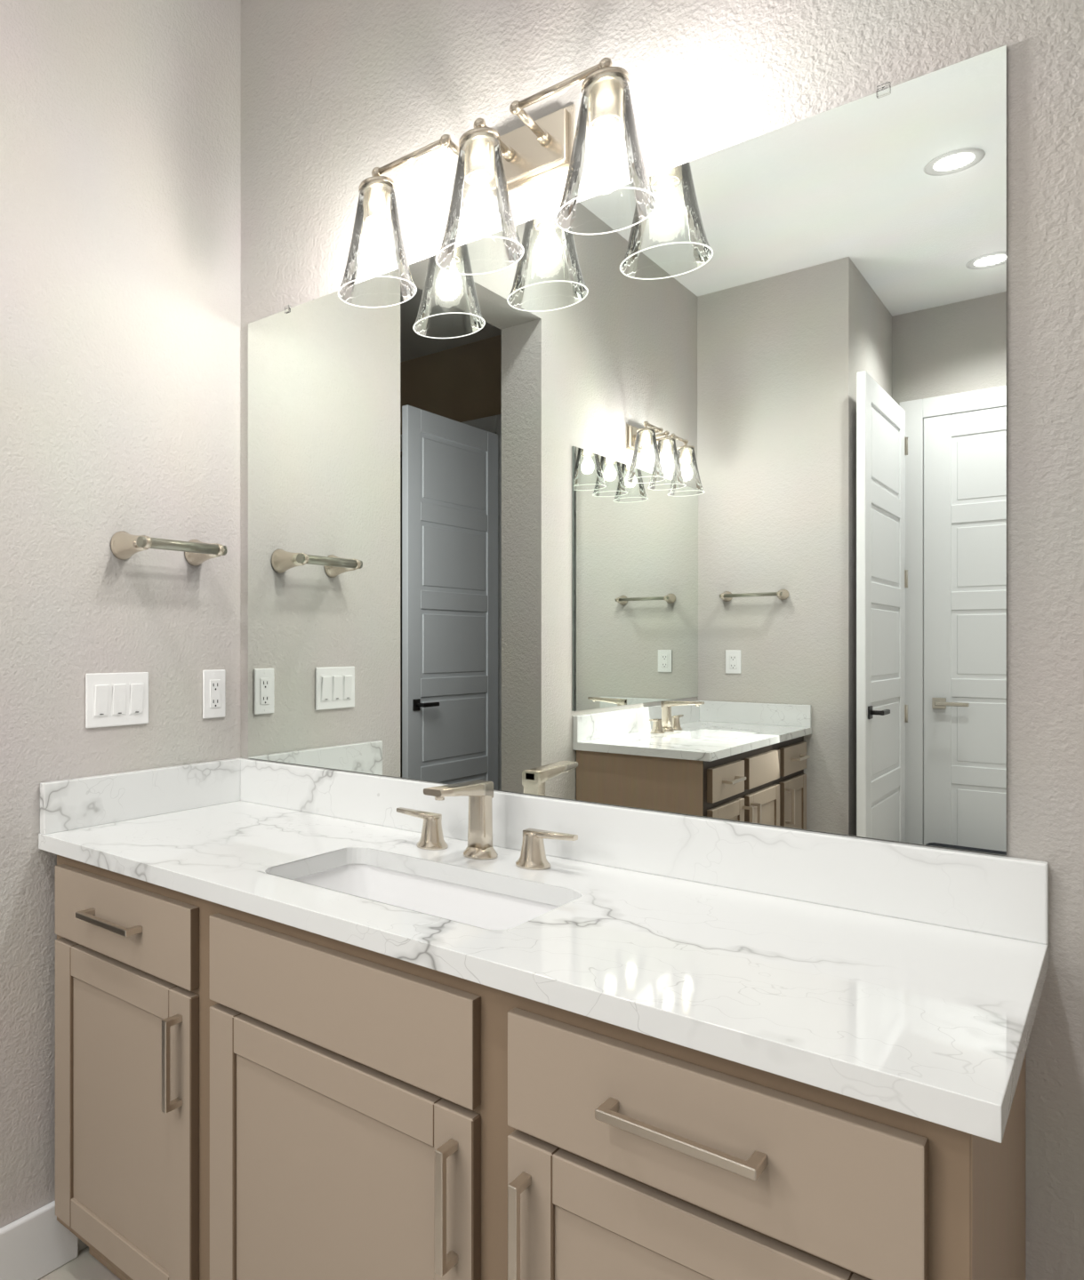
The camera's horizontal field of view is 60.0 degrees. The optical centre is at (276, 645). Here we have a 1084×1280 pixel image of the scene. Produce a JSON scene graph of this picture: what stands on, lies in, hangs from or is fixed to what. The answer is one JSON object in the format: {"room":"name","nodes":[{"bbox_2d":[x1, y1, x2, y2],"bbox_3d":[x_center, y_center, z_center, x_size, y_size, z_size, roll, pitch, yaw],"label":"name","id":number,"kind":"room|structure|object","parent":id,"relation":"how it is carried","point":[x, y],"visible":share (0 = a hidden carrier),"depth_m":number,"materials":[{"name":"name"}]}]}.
{"room":"bathroom","nodes":[
{"label":"bathroom","id":0,"kind":"room"},
{"bbox_2d":[38,1246,119,1279],"bbox_3d":[-1.572,1.314,0.700,5.000,0.120,4.449,0,0,44],"label":"floor","id":1,"kind":"structure","parent":0,"point":[84,1267],"depth_m":1.76,"materials":[{"name":"tile"}]},
{"bbox_2d":[38,757,1047,1279],"bbox_3d":[0.242,0.745,1.423,1.486,1.014,0.580,0,0,44],"label":"vanity","id":2,"kind":"object","parent":1,"relation":"on","point":[311,1023],"visible":1,"depth_m":1.16,"materials":[{"name":"brown"}]},
{"bbox_2d":[292,864,559,929],"bbox_3d":[0.220,0.481,1.396,0.515,0.152,0.320,0,0,44],"label":"sink","id":3,"kind":"object","parent":2,"relation":"in","point":[477,903],"depth_m":1.52,"materials":[{"name":"white ceramic"}]},
{"bbox_2d":[396,779,577,870],"bbox_3d":[0.321,0.306,1.522,0.356,0.136,0.180,0,0,44],"label":"faucet","id":4,"kind":"object","parent":2,"relation":"on","point":[479,854],"depth_m":1.54,"materials":[{"name":"beige"}]},
{"bbox_2d":[0,0,240,1251],"bbox_3d":[-0.380,-0.246,1.970,0.165,3.000,0.666,0,0,44],"label":"wall","id":5,"kind":"structure","parent":0,"point":[120,120],"depth_m":1.87,"materials":[{"name":"beige paint"}]},
{"bbox_2d":[0,1200,78,1279],"bbox_3d":[-0.479,1.188,1.739,0.015,0.133,0.196,0,0,44],"label":"baseboard","id":6,"kind":"structure","parent":5,"relation":"attached to","point":[36,1244],"depth_m":1.73,"materials":[{"name":"white paint"}]},
{"bbox_2d":[85,672,148,727],"bbox_3d":[-0.338,0.115,1.884,0.012,0.114,0.162,0,0,44],"label":"switch","id":7,"kind":"object","parent":5,"relation":"attached to","point":[111,699],"visible":1,"depth_m":1.88,"materials":[{"name":"white plastic"}]},
{"bbox_2d":[110,530,227,566],"bbox_3d":[-0.227,-0.216,1.937,0.098,0.062,0.266,0,0,44],"label":"towel rail","id":8,"kind":"object","parent":5,"relation":"attached to","point":[124,545],"visible":1,"depth_m":1.88,"materials":[{"name":"silver metal"}]},
{"bbox_2d":[202,669,225,718],"bbox_3d":[-0.147,0.114,2.083,0.008,0.114,0.070,0,0,44],"label":"outlet","id":9,"kind":"object","parent":5,"relation":"attached to","point":[214,680],"visible":1,"depth_m":2.08,"materials":[{"name":"white plastic"}]},
{"bbox_2d":[240,0,1083,1279],"bbox_3d":[-0.072,-0.246,2.239,5.000,3.000,0.150,0,0,44],"label":"wall","id":10,"kind":"structure","parent":0,"point":[333,92],"depth_m":1.30,"materials":[{"name":"beige paint"}]},
{"bbox_2d":[337,57,657,307],"bbox_3d":[0.373,-0.817,1.557,0.601,0.274,0.205,0,0,44],"label":"sconce","id":11,"kind":"object","parent":10,"relation":"attached to","point":[490,165],"visible":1,"depth_m":1.54,"materials":[{"name":"beige"}]},
{"bbox_2d":[248,45,1006,855],"bbox_3d":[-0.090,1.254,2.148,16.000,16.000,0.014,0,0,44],"label":"mirror","id":12,"kind":"object","parent":10,"relation":"attached to","point":[697,507],"visible":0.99,"depth_m":1.41,"materials":[{"name":"silver mirror"}]}
]}

